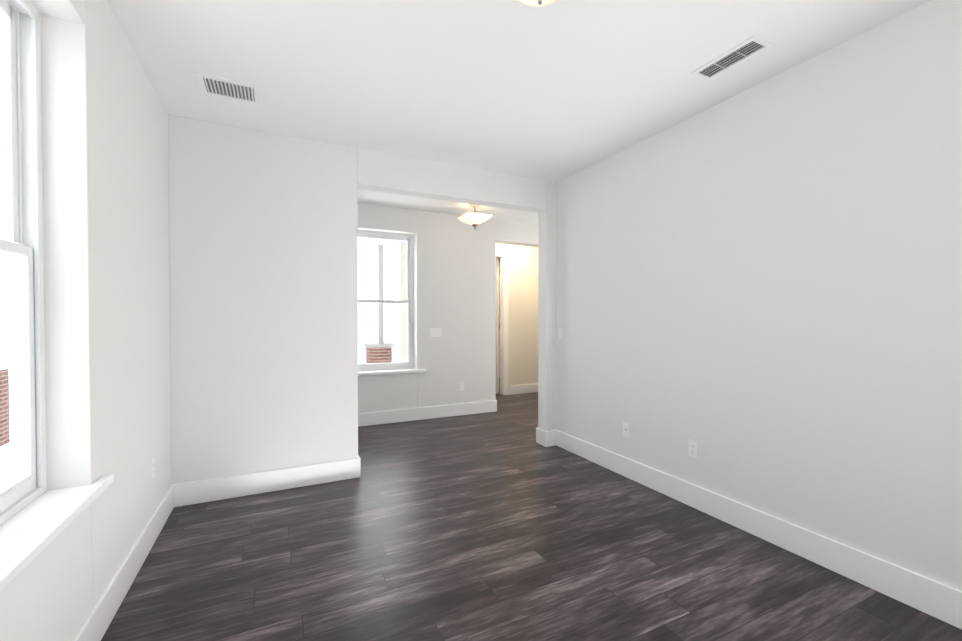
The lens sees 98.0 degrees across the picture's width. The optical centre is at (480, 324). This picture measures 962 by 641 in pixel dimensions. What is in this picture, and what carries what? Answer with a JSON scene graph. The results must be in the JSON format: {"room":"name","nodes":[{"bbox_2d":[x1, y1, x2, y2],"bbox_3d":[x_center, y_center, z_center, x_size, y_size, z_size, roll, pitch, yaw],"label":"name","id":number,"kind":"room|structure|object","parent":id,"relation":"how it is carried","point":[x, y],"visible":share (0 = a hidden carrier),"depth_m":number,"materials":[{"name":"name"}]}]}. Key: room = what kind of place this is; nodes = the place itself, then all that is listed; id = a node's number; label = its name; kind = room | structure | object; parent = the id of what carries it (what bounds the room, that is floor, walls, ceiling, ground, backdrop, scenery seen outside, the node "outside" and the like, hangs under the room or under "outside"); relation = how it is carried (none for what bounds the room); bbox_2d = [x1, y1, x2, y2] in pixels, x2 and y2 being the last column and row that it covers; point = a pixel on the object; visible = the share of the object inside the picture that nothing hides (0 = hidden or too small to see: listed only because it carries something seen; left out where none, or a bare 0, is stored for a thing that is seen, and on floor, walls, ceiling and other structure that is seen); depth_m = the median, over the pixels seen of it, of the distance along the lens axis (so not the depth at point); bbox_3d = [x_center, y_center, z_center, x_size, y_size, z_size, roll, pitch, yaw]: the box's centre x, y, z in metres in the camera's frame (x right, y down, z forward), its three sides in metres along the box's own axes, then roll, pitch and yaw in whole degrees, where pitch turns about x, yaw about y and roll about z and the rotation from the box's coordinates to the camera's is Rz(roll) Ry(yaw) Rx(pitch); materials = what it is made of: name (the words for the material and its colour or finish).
{"room":"empty living room","nodes":[
{"label":"empty living room","id":0,"kind":"room"},
{"bbox_2d":[0,0,171,640],"bbox_3d":[-1.669,-0.070,1.682,0.260,2.740,6.470,0,1,-26],"label":"wall","id":1,"kind":"structure","parent":0,"point":[105,161],"depth_m":1.74,"materials":[{"name":"white paint"}]},
{"bbox_2d":[0,0,46,525],"bbox_3d":[-1.524,-0.246,1.188,0.090,1.855,0.880,0,1,-26],"label":"window","id":2,"kind":"structure","parent":1,"relation":"in","point":[22,245],"depth_m":1.54,"materials":[{"name":"white plastic"}]},
{"bbox_2d":[0,474,113,592],"bbox_3d":[-1.413,0.663,1.269,0.170,0.035,1.085,0,1,-26],"label":"sill","id":3,"kind":"structure","parent":1,"relation":"attached to","point":[31,532],"depth_m":1.36,"materials":[{"name":"white paint"}]},
{"bbox_2d":[151,457,154,479],"bbox_3d":[-1.950,0.859,2.486,0.009,0.115,0.070,0,1,-26],"label":"electrical outlet","id":4,"kind":"object","parent":1,"relation":"attached to","point":[152,468],"visible":1,"depth_m":2.48,"materials":[{"name":"white plastic"}]},
{"bbox_2d":[168,115,556,483],"bbox_3d":[0.007,-0.102,4.062,4.920,2.740,0.150,0,1,-26],"label":"wall","id":5,"kind":"structure","parent":0,"point":[263,299],"depth_m":3.21,"materials":[{"name":"white paint"}]},
{"bbox_2d":[357,241,400,363],"bbox_3d":[-2.933,-2.093,12.483,18.000,7.500,1.360,0,1,-26],"label":"sky","id":6,"kind":"structure","parent":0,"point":[391,314],"depth_m":12.56,"materials":[{"name":"white"}]},
{"bbox_2d":[401,241,407,361],"bbox_3d":[-0.949,-0.139,6.900,0.150,2.740,2.280,0,1,-26],"label":"wall","id":7,"kind":"structure","parent":0,"point":[404,355],"depth_m":7.67,"materials":[{"name":"beige paint"}]},
{"bbox_2d":[357,203,538,412],"bbox_3d":[-0.747,-0.122,5.608,4.920,2.740,0.220,0,1,-26],"label":"wall","id":8,"kind":"structure","parent":0,"point":[454,278],"depth_m":5.63,"materials":[{"name":"white paint"}]},
{"bbox_2d":[357,230,413,370],"bbox_3d":[-1.306,-0.279,5.406,0.880,1.810,0.090,0,1,-26],"label":"nook window","id":9,"kind":"structure","parent":8,"relation":"in","point":[409,240],"depth_m":5.49,"materials":[{"name":"white plastic"}]},
{"bbox_2d":[358,368,425,375],"bbox_3d":[-1.249,0.610,5.301,1.110,0.035,0.170,0,1,-26],"label":"sill","id":10,"kind":"structure","parent":8,"relation":"attached to","point":[380,372],"depth_m":5.28,"materials":[{"name":"white paint"}]},
{"bbox_2d":[430,328,441,336],"bbox_3d":[-0.595,0.109,5.551,0.162,0.115,0.022,0,1,-26],"label":"light switch","id":11,"kind":"object","parent":8,"relation":"attached to","point":[435,332],"visible":1,"depth_m":5.55,"materials":[{"name":"white plastic"}]},
{"bbox_2d":[459,382,463,390],"bbox_3d":[-0.266,0.856,5.729,0.070,0.115,0.009,0,1,-26],"label":"outlet","id":12,"kind":"object","parent":8,"relation":"attached to","point":[461,386],"visible":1,"depth_m":5.73,"materials":[{"name":"white plastic"}]},
{"bbox_2d":[496,243,537,394],"bbox_3d":[0.127,-0.142,7.147,2.000,2.740,0.120,0,1,-26],"label":"wall","id":13,"kind":"structure","parent":0,"point":[522,314],"depth_m":7.38,"materials":[{"name":"beige paint"}]},
{"bbox_2d":[496,258,499,393],"bbox_3d":[0.143,0.029,7.637,0.163,2.368,0.802,0,1,-26],"label":"hall door","id":14,"kind":"structure","parent":13,"relation":"in","point":[497,325],"depth_m":7.32,"materials":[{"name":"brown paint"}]},
{"bbox_2d":[496,251,507,394],"bbox_3d":[0.009,-0.011,7.081,0.970,2.480,0.138,0,1,-26],"label":"door frame","id":15,"kind":"structure","parent":13,"relation":"attached to","point":[502,256],"depth_m":7.22,"materials":[{"name":"white paint"}]},
{"bbox_2d":[107,0,929,242],"bbox_3d":[0.092,-1.528,3.790,5.290,0.120,8.750,0,1,-26],"label":"ceiling","id":16,"kind":"structure","parent":0,"point":[557,90],"depth_m":2.34,"materials":[{"name":"white paint"}]},
{"bbox_2d":[195,72,260,105],"bbox_3d":[-1.551,-1.447,2.584,0.330,0.010,0.250,0,1,-26],"label":"ceiling vent","id":17,"kind":"object","parent":16,"relation":"in","point":[220,87],"visible":1,"depth_m":2.57,"materials":[{"name":"white metal"}]},
{"bbox_2d":[458,204,492,229],"bbox_3d":[-0.076,-1.329,5.185,0.328,0.316,0.328,0,1,-26],"label":"light","id":18,"kind":"object","parent":16,"relation":"hanging from","point":[474,219],"visible":0.94,"depth_m":5.11,"materials":[{"name":"white glass"}]},
{"bbox_2d":[519,0,555,6],"bbox_3d":[0.234,-1.353,1.653,0.292,0.175,0.292,0,1,-26],"label":"ceiling light","id":19,"kind":"object","parent":16,"relation":"attached to","point":[536,3],"visible":1,"depth_m":1.70,"materials":[{"name":"white glass"}]},
{"bbox_2d":[691,35,773,80],"bbox_3d":[1.360,-1.443,2.285,0.160,0.010,0.360,0,1,-26],"label":"ceiling vent","id":20,"kind":"object","parent":16,"relation":"in","point":[747,49],"visible":1,"depth_m":2.27,"materials":[{"name":"white metal"}]},
{"bbox_2d":[101,382,961,640],"bbox_3d":[0.092,1.331,3.828,5.290,0.120,8.750,0,1,-26],"label":"floor","id":21,"kind":"structure","parent":0,"point":[500,524],"depth_m":2.25,"materials":[{"name":"brown wood"}]},
{"bbox_2d":[556,0,961,590],"bbox_3d":[1.825,-0.080,2.410,0.150,2.740,4.415,0,1,-26],"label":"wall","id":22,"kind":"structure","parent":0,"point":[759,293],"depth_m":2.33,"materials":[{"name":"white paint"}]},
{"bbox_2d":[72,383,961,640],"bbox_3d":[0.408,1.199,3.257,4.920,0.160,7.150,0,1,-26],"label":"baseboard","id":23,"kind":"structure","parent":22,"relation":"attached to","point":[934,598],"depth_m":2.66,"materials":[{"name":"white paint"}]},
{"bbox_2d":[559,328,562,338],"bbox_3d":[0.813,0.095,4.291,0.022,0.115,0.070,0,1,-26],"label":"light switch","id":24,"kind":"object","parent":22,"relation":"attached to","point":[560,333],"visible":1,"depth_m":4.29,"materials":[{"name":"white plastic"}]},
{"bbox_2d":[623,422,629,436],"bbox_3d":[1.210,0.881,3.494,0.017,0.115,0.070,0,1,-26],"label":"outlet plate","id":25,"kind":"object","parent":22,"relation":"attached to","point":[626,429],"visible":1,"depth_m":3.49,"materials":[{"name":"white plastic"}]},
{"bbox_2d":[688,439,697,457],"bbox_3d":[1.488,0.873,2.934,0.009,0.115,0.070,0,1,-26],"label":"electrical outlet","id":26,"kind":"object","parent":22,"relation":"attached to","point":[693,449],"visible":1,"depth_m":2.93,"materials":[{"name":"white plastic"}]},
{"label":"outside","id":27,"kind":"structure","parent":0,"visible":0},
{"bbox_2d":[0,334,385,487],"bbox_3d":[-4.481,1.765,8.863,80.000,0.120,80.000,0,1,-26],"label":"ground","id":28,"kind":"structure","parent":27,"point":[6,473],"depth_m":5.24,"materials":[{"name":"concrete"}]},
{"bbox_2d":[0,86,9,446],"bbox_3d":[-5.704,-1.922,-0.461,3.670,7.500,16.400,0,1,-26],"label":"wall","id":29,"kind":"structure","parent":28,"relation":"on","point":[3,403],"depth_m":6.05,"materials":[{"name":"brick"}]},
{"bbox_2d":[357,237,396,363],"bbox_3d":[-3.187,-0.038,6.461,4.240,3.550,3.410,0,1,-26],"label":"porch column","id":30,"kind":"structure","parent":28,"relation":"on","point":[380,244],"depth_m":8.36,"materials":[{"name":"brick"}]}
]}

